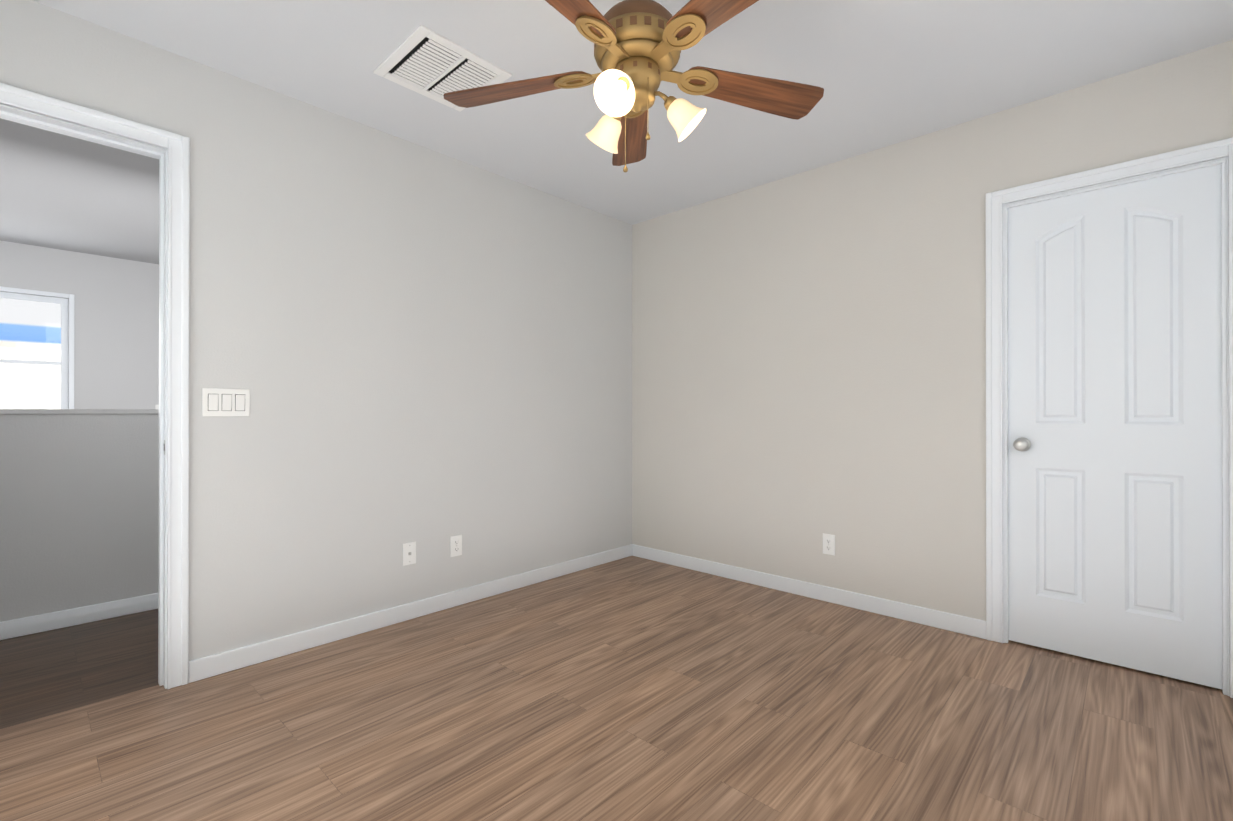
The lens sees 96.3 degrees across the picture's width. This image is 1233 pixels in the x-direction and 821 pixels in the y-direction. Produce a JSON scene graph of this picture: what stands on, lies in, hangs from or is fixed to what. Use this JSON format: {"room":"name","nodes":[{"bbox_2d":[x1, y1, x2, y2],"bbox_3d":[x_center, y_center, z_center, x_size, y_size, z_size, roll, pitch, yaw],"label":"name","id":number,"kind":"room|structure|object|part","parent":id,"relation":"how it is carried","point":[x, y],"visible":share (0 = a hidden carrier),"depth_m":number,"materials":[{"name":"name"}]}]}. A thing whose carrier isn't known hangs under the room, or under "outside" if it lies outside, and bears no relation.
{"room":"empty bedroom","nodes":[
{"label":"empty bedroom","id":0,"kind":"room"},
{"bbox_2d":[0,414,158,621],"bbox_3d":[-2.310,0.547,3.282,0.120,1.055,3.120,0,0,43],"label":"wall","id":1,"kind":"structure","parent":0,"point":[79,510],"depth_m":2.77,"materials":[{"name":"paint"}]},
{"bbox_2d":[0,593,157,639],"bbox_3d":[-2.261,1.032,3.236,0.013,0.085,3.120,0,0,43],"label":"baseboard","id":2,"kind":"structure","parent":1,"relation":"attached to","point":[19,627],"depth_m":2.76,"materials":[{"name":"white wood"}]},
{"bbox_2d":[0,409,158,413],"bbox_3d":[-2.306,0.007,3.288,0.144,0.025,3.132,0,0,43],"label":"trim","id":3,"kind":"structure","parent":1,"relation":"on","point":[79,411],"depth_m":2.77,"materials":[{"name":"paint"}]},
{"bbox_2d":[0,240,158,408],"bbox_3d":[-4.134,-0.150,5.507,0.120,2.460,4.240,0,0,43],"label":"wall","id":4,"kind":"structure","parent":0,"point":[116,333],"depth_m":4.94,"materials":[{"name":"paint"}]},
{"bbox_2d":[0,286,74,408],"bbox_3d":[-5.121,-0.406,4.353,0.012,1.205,1.205,0,0,43],"label":"trim","id":5,"kind":"structure","parent":4,"relation":"attached to","point":[71,351],"depth_m":4.77,"materials":[{"name":"white wood"}]},
{"bbox_3d":[-5.133,-0.990,4.342,0.012,0.035,1.170,0,0,43],"label":"top window casing","id":6,"kind":"part","parent":5,"relation":"part of","materials":[{"name":"white wood"}]},
{"bbox_2d":[0,0,631,660],"bbox_3d":[-1.095,-0.157,2.900,0.120,2.460,3.663,0,0,43],"label":"wall","id":7,"kind":"structure","parent":0,"point":[428,351],"depth_m":2.67,"materials":[{"name":"paint"}]},
{"bbox_2d":[0,110,163,157],"bbox_3d":[-2.057,-0.998,1.873,0.035,0.011,0.810,0,0,43],"label":"door jamb","id":8,"kind":"object","parent":7,"relation":"attached to","point":[33,122],"visible":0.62,"depth_m":1.99,"materials":[{"name":"white wood"}]},
{"bbox_2d":[0,83,189,688],"bbox_3d":[-2.042,-0.002,1.873,0.138,2.145,0.926,0,0,43],"label":"door frame","id":9,"kind":"structure","parent":7,"relation":"attached to","point":[185,428],"depth_m":2.13,"materials":[{"name":"white wood"}]},
{"bbox_2d":[158,156,163,685],"bbox_3d":[-1.784,0.040,2.162,0.035,2.064,0.011,0,0,43],"label":"door jamb","id":10,"kind":"object","parent":7,"relation":"attached to","point":[161,413],"visible":1,"depth_m":2.15,"materials":[{"name":"white wood"}]},
{"bbox_2d":[168,138,181,687],"bbox_3d":[-1.707,-0.001,2.149,0.011,2.145,0.065,0,0,43],"label":"doorway casing trim leg","id":11,"kind":"structure","parent":7,"relation":"attached to","point":[176,288],"depth_m":2.14,"materials":[{"name":"white"}]},
{"bbox_2d":[202,388,249,415],"bbox_3d":[-1.599,-0.033,2.264,0.012,0.114,0.162,0,0,43],"label":"switch plate","id":12,"kind":"object","parent":7,"relation":"attached to","point":[219,392],"depth_m":2.26,"materials":[{"name":"white plastic"}]},
{"bbox_3d":[-1.629,-0.033,2.229,0.008,0.066,0.032,0,0,43],"label":"rocker light switch","id":13,"kind":"part","parent":12,"relation":"part of","materials":[{"name":"white plastic"}]},
{"bbox_3d":[-1.597,-0.033,2.262,0.008,0.066,0.032,0,0,43],"label":"rocker light switch","id":14,"kind":"part","parent":12,"relation":"part of","materials":[{"name":"white plastic"}]},
{"bbox_3d":[-1.566,-0.033,2.296,0.008,0.066,0.032,0,0,43],"label":"rocker light switch","id":15,"kind":"part","parent":12,"relation":"part of","materials":[{"name":"white plastic"}]},
{"bbox_2d":[403,541,415,565],"bbox_3d":[-1.065,0.735,2.839,0.006,0.114,0.070,0,0,43],"label":"outlet plate","id":16,"kind":"object","parent":7,"relation":"attached to","point":[407,549],"visible":1,"depth_m":2.84,"materials":[{"name":"white plastic"}]},
{"bbox_2d":[189,544,632,682],"bbox_3d":[-0.781,1.032,3.136,0.013,0.085,2.645,0,0,43],"label":"baseboard","id":17,"kind":"structure","parent":7,"relation":"attached to","point":[225,662],"depth_m":2.71,"materials":[{"name":"white wood"}]},
{"bbox_2d":[450,534,461,556],"bbox_3d":[-0.881,0.744,3.035,0.006,0.114,0.070,0,0,43],"label":"outlet","id":18,"kind":"object","parent":7,"relation":"attached to","point":[452,546],"visible":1,"depth_m":3.03,"materials":[{"name":"white plastic"}]},
{"bbox_2d":[0,556,1232,820],"bbox_3d":[-1.402,1.099,2.994,7.540,0.050,4.180,0,0,43],"label":"floor","id":19,"kind":"structure","parent":0,"point":[632,688],"depth_m":1.89,"materials":[{"name":"wood"}]},
{"bbox_2d":[0,0,1232,263],"bbox_3d":[-1.402,-1.426,3.000,7.540,0.080,4.180,0,0,43],"label":"ceiling","id":20,"kind":"structure","parent":0,"point":[885,72],"depth_m":2.30,"materials":[{"name":"paint"}]},
{"bbox_2d":[373,25,430,76],"bbox_3d":[-0.835,-1.384,2.134,0.400,0.009,0.040,0,0,43],"label":"ceiling vent","id":21,"kind":"object","parent":20,"relation":"in","point":[418,35],"visible":1,"depth_m":2.11,"materials":[{"name":"white metal"}]},
{"bbox_2d":[383,72,455,107],"bbox_3d":[-0.844,-1.383,2.388,0.040,0.009,0.320,0,0,43],"label":"ceiling vent","id":22,"kind":"object","parent":20,"relation":"in","point":[401,82],"visible":0.77,"depth_m":2.38,"materials":[{"name":"white metal"}]},
{"bbox_2d":[423,56,465,90],"bbox_3d":[-0.712,-1.381,2.266,0.320,0.010,0.014,0,0,43],"label":"divider","id":23,"kind":"object","parent":22,"relation":"attached to","point":[447,71],"visible":1,"depth_m":2.25,"materials":[{"name":"white metal"}]},
{"bbox_2d":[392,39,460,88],"bbox_3d":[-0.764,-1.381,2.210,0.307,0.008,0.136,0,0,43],"label":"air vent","id":24,"kind":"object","parent":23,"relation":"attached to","point":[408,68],"depth_m":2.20,"materials":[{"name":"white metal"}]},
{"bbox_2d":[389,37,496,98],"bbox_3d":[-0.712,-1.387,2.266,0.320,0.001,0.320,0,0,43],"label":"ceiling vent","id":25,"kind":"object","parent":20,"relation":"in","point":[408,55],"visible":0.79,"depth_m":2.23,"materials":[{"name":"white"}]},
{"bbox_2d":[426,30,503,74],"bbox_3d":[-0.581,-1.384,2.143,0.040,0.009,0.320,0,0,43],"label":"ceiling vent","id":26,"kind":"object","parent":20,"relation":"in","point":[460,50],"visible":1,"depth_m":2.13,"materials":[{"name":"white metal"}]},
{"bbox_2d":[453,70,511,110],"bbox_3d":[-0.589,-1.383,2.397,0.400,0.009,0.040,0,0,43],"label":"ceiling vent","id":27,"kind":"object","parent":20,"relation":"in","point":[502,77],"visible":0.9,"depth_m":2.31,"materials":[{"name":"white metal"}]},
{"bbox_2d":[632,40,1232,620],"bbox_3d":[1.254,-0.156,3.131,2.999,2.460,0.120,0,0,43],"label":"wall","id":28,"kind":"structure","parent":0,"point":[808,358],"depth_m":3.01,"materials":[{"name":"paint"}]},
{"bbox_2d":[633,544,985,638],"bbox_3d":[0.930,1.032,3.339,2.212,0.085,0.013,0,0,43],"label":"baseboard","id":29,"kind":"structure","parent":28,"relation":"attached to","point":[970,626],"depth_m":3.09,"materials":[{"name":"white wood"}]},
{"bbox_2d":[823,533,834,555],"bbox_3d":[1.193,0.752,3.099,0.070,0.114,0.006,0,0,43],"label":"electrical outlet plate","id":30,"kind":"object","parent":28,"relation":"attached to","point":[829,536],"visible":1,"depth_m":3.10,"materials":[{"name":"white plastic"}]},
{"bbox_2d":[1004,208,1008,642],"bbox_3d":[1.804,0.068,2.553,0.011,2.009,0.022,0,0,43],"label":"door jamb","id":31,"kind":"object","parent":28,"relation":"attached to","point":[1006,391],"visible":1,"depth_m":2.54,"materials":[{"name":"white wood"}]},
{"bbox_2d":[985,137,1232,697],"bbox_3d":[2.078,0.027,2.348,0.831,2.090,0.138,0,0,43],"label":"door frame","id":32,"kind":"structure","parent":28,"relation":"attached to","point":[996,200],"depth_m":2.54,"materials":[{"name":"white wood"}]},
{"bbox_2d":[1003,157,1227,205],"bbox_3d":[2.084,-0.957,2.357,0.727,0.018,0.120,0,0,43],"label":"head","id":33,"kind":"structure","parent":28,"relation":"attached to","point":[1119,180],"depth_m":2.28},
{"bbox_2d":[1004,159,1225,208],"bbox_3d":[2.053,-0.942,2.324,0.691,0.011,0.022,0,0,43],"label":"door jamb","id":34,"kind":"object","parent":33,"relation":"attached to","point":[1191,168],"visible":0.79,"depth_m":2.28,"materials":[{"name":"white wood"}]},
{"bbox_2d":[1221,162,1226,694],"bbox_3d":[2.301,0.067,2.089,0.011,2.009,0.022,0,0,43],"label":"door jamb","id":35,"kind":"object","parent":28,"relation":"attached to","point":[1224,432],"visible":1,"depth_m":2.08,"materials":[{"name":"white wood"}]},
{"bbox_3d":[2.108,0.053,2.380,0.727,2.038,0.050,0,0,43],"label":"wall","id":36,"kind":"structure","parent":0,"visible":0},
{"bbox_2d":[1008,165,1222,689],"bbox_3d":[2.049,0.059,2.317,0.685,2.006,0.105,0,0,43],"label":"door","id":37,"kind":"structure","parent":36,"relation":"in","point":[1105,447],"depth_m":2.31,"materials":[{"name":"white wood"}]},
{"bbox_3d":[1.832,0.155,2.496,0.064,0.064,0.070,0,0,43],"label":"door knob","id":38,"kind":"part","parent":37,"relation":"part of","materials":[{"name":"silver metal"}]},
{"bbox_2d":[1035,215,1084,423],"bbox_3d":[1.957,-0.393,2.436,0.170,0.901,0.012,0,0,43],"label":"panel","id":39,"kind":"object","parent":37,"relation":"attached to","point":[1082,218],"depth_m":2.43,"materials":[{"name":"white wood"}]},
{"bbox_2d":[1036,468,1084,603],"bbox_3d":[1.957,0.545,2.434,0.170,0.575,0.012,0,0,43],"label":"panel","id":40,"kind":"object","parent":37,"relation":"attached to","point":[1038,593],"depth_m":2.43,"materials":[{"name":"white wood"}]},
{"bbox_2d":[1124,207,1182,424],"bbox_3d":[2.173,-0.394,2.235,0.170,0.901,0.012,0,0,43],"label":"panel","id":41,"kind":"object","parent":37,"relation":"attached to","point":[1180,252],"depth_m":2.23,"materials":[{"name":"white wood"}]},
{"bbox_2d":[1125,473,1183,621],"bbox_3d":[2.173,0.544,2.233,0.170,0.575,0.012,0,0,43],"label":"panel","id":42,"kind":"object","parent":37,"relation":"attached to","point":[1181,553],"depth_m":2.23,"materials":[{"name":"white wood"}]},
{"label":"outside","id":43,"kind":"structure","parent":0,"visible":0},
{"bbox_2d":[0,298,60,408],"bbox_3d":[-6.142,-0.670,5.577,0.050,4.500,7.000,0,0,43],"label":"sky","id":44,"kind":"structure","parent":43,"point":[42,376],"depth_m":5.67,"materials":[{"name":"white"}]},
{"bbox_3d":[0.065,-1.240,1.712,0.052,0.034,0.052,0,0,43],"label":"yoke","id":45,"kind":"object","parent":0,"visible":0},
{"bbox_2d":[604,0,672,20],"bbox_3d":[0.065,-1.185,1.712,0.252,0.084,0.252,0,0,43],"label":"motor","id":46,"kind":"object","parent":45,"relation":"attached to","point":[631,6],"visible":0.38,"depth_m":1.60,"materials":[{"name":"gold metal"}]},
{"bbox_2d":[594,12,680,70],"bbox_3d":[0.065,-1.111,1.712,0.269,0.064,0.269,0,0,43],"label":"band","id":47,"kind":"object","parent":46,"relation":"attached to","point":[640,29],"depth_m":1.59,"materials":[{"name":"gold metal"}]},
{"bbox_2d":[601,39,673,80],"bbox_3d":[0.065,-1.069,1.712,0.224,0.024,0.224,0,0,43],"label":"flywheel","id":48,"kind":"object","parent":47,"relation":"attached to","point":[637,47],"visible":0.42,"depth_m":1.64,"materials":[{"name":"gold metal"}]},
{"bbox_2d":[554,69,603,88],"bbox_3d":[-0.101,-1.060,1.764,0.208,0.032,0.098,0,0,17],"label":"iron","id":49,"kind":"object","parent":48,"relation":"attached to","point":[563,82],"visible":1,"depth_m":1.77,"materials":[{"name":"gold metal"}]},
{"bbox_2d":[444,71,588,107],"bbox_3d":[-0.325,-1.066,1.831,0.515,0.039,0.144,0,0,17],"label":"blade","id":50,"kind":"object","parent":49,"relation":"attached to","point":[477,96],"visible":0.92,"depth_m":1.83,"materials":[{"name":"brown wood"}]},
{"bbox_2d":[575,16,629,58],"bbox_3d":[-0.036,-1.060,1.570,0.098,0.032,0.208,0,0,35],"label":"iron","id":51,"kind":"object","parent":48,"relation":"attached to","point":[608,40],"visible":1,"depth_m":1.55,"materials":[{"name":"gold metal"}]},
{"bbox_2d":[545,0,615,36],"bbox_3d":[-0.169,-1.067,1.378,0.144,0.039,0.515,0,0,35],"label":"blade","id":52,"kind":"object","parent":51,"relation":"attached to","point":[572,11],"visible":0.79,"depth_m":1.47,"materials":[{"name":"brown wood"}]},
{"bbox_2d":[623,110,645,118],"bbox_3d":[0.063,-1.059,1.886,0.098,0.032,0.208,0,0,-1],"label":"iron","id":53,"kind":"object","parent":48,"relation":"attached to","point":[631,114],"visible":0.27,"depth_m":1.97,"materials":[{"name":"gold metal"}]},
{"bbox_2d":[612,110,647,165],"bbox_3d":[0.057,-1.065,2.119,0.144,0.039,0.515,0,0,-1],"label":"blade","id":54,"kind":"object","parent":53,"relation":"attached to","point":[636,140],"visible":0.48,"depth_m":2.18,"materials":[{"name":"brown wood"}]},
{"bbox_2d":[615,56,667,171],"bbox_3d":[0.071,-0.888,1.714,0.149,0.342,0.156,0,0,43],"label":"housing","id":55,"kind":"object","parent":48,"relation":"attached to","point":[646,80],"depth_m":1.66,"materials":[{"name":"gold metal"}]},
{"bbox_3d":[0.027,-0.862,1.660,0.015,0.288,0.015,0,0,43],"label":"fan chain","id":56,"kind":"part","parent":55,"relation":"part of","materials":[{"name":"gold metal"}]},
{"bbox_2d":[620,61,659,74],"bbox_3d":[0.065,-1.031,1.712,0.143,0.016,0.146,0,0,43],"label":"vent slots","id":57,"kind":"object","parent":55,"relation":"attached to","point":[635,64],"visible":0.4,"depth_m":1.65,"materials":[{"name":"gold metal"}]},
{"bbox_3d":[0.139,-0.975,1.718,0.060,0.036,0.019,0,0,-5],"label":"fan arm","id":58,"kind":"part","parent":55,"relation":"part of"},
{"bbox_2d":[664,96,676,109],"bbox_3d":[0.169,-0.959,1.720,0.042,0.040,0.041,0,0,43],"label":"socket","id":59,"kind":"object","parent":55,"relation":"attached to","point":[669,101],"visible":0.81,"depth_m":1.70,"materials":[{"name":"gold metal"}]},
{"bbox_2d":[667,98,705,141],"bbox_3d":[0.226,-0.908,1.724,0.120,0.122,0.121,0,0,43],"label":"shade","id":60,"kind":"object","parent":59,"relation":"attached to","point":[684,116],"visible":1,"depth_m":1.69,"materials":[{"name":"beige glass"}]},
{"bbox_2d":[649,14,705,61],"bbox_3d":[0.168,-1.060,1.572,0.098,0.032,0.208,0,0,-37],"label":"iron","id":61,"kind":"object","parent":48,"relation":"attached to","point":[668,43],"visible":1,"depth_m":1.56,"materials":[{"name":"gold metal"}]},
{"bbox_2d":[666,0,758,37],"bbox_3d":[0.310,-1.067,1.387,0.144,0.039,0.515,0,0,-37],"label":"blade","id":62,"kind":"object","parent":61,"relation":"attached to","point":[713,14],"visible":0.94,"depth_m":1.47,"materials":[{"name":"brown wood"}]},
{"bbox_2d":[661,69,717,94],"bbox_3d":[0.230,-1.060,1.767,0.208,0.032,0.098,0,0,-19],"label":"iron","id":63,"kind":"object","parent":48,"relation":"attached to","point":[681,80],"visible":0.96,"depth_m":1.76,"materials":[{"name":"gold metal"}]},
{"bbox_2d":[689,66,823,119],"bbox_3d":[0.450,-1.066,1.845,0.515,0.039,0.144,0,0,-19],"label":"blade","id":64,"kind":"object","parent":63,"relation":"attached to","point":[789,99],"visible":0.98,"depth_m":1.85,"materials":[{"name":"brown wood"}]},
{"bbox_3d":[0.065,-1.117,1.712,0.269,0.024,0.269,0,0,43],"label":"fan motor slots","id":65,"kind":"part","parent":47,"relation":"part of","materials":[{"name":"gold metal"}]},
{"bbox_3d":[0.035,-0.975,1.643,0.032,0.036,0.059,0,0,43],"label":"fan","id":66,"kind":"object","parent":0,"visible":0},
{"bbox_2d":[617,77,629,90],"bbox_3d":[0.023,-0.959,1.617,0.043,0.040,0.040,0,0,43],"label":"socket","id":67,"kind":"object","parent":66,"relation":"attached to","point":[626,81],"visible":0.42,"depth_m":1.60,"materials":[{"name":"gold metal"}]},
{"bbox_2d":[594,69,634,116],"bbox_3d":[0.005,-0.909,1.566,0.119,0.122,0.121,0,0,43],"label":"shade","id":68,"kind":"object","parent":67,"relation":"attached to","point":[609,102],"visible":0.9,"depth_m":1.60,"materials":[{"name":"beige glass"}]},
{"bbox_2d":[613,80,625,95],"bbox_3d":[0.009,-0.928,1.588,0.038,0.045,0.045,0,0,43],"label":"bulb","id":69,"kind":"object","parent":67,"relation":"attached to","point":[619,87],"visible":0.96,"depth_m":1.57,"materials":[{"name":"white glass"}]},
{"bbox_3d":[-0.003,-0.958,1.790,0.039,0.040,0.044,0,0,43],"label":"socket","id":70,"kind":"object","parent":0,"visible":0},
{"bbox_2d":[586,114,621,153],"bbox_3d":[-0.035,-0.908,1.830,0.122,0.122,0.121,0,0,43],"label":"shade","id":71,"kind":"object","parent":70,"relation":"attached to","point":[604,133],"visible":0.88,"depth_m":1.79,"materials":[{"name":"beige glass"}]},
{"bbox_3d":[-5.185,0.155,4.387,0.040,0.045,1.080,0,0,43],"label":"window","id":72,"kind":"structure","parent":0,"visible":0},
{"bbox_2d":[0,292,67,408],"bbox_3d":[-5.170,-0.398,4.405,0.040,1.150,1.125,0,0,43],"label":"window","id":73,"kind":"structure","parent":72,"relation":"attached to","point":[34,389],"depth_m":4.72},
{"bbox_3d":[-5.185,-0.950,4.390,0.040,0.045,1.080,0,0,43],"label":"window frame","id":74,"kind":"part","parent":73,"relation":"part of","materials":[{"name":"white plastic"}]},
{"bbox_3d":[-5.185,-0.408,4.389,0.016,0.030,1.080,0,0,43],"label":"window rail","id":75,"kind":"part","parent":73,"relation":"part of","materials":[{"name":"white plastic"}]}
]}

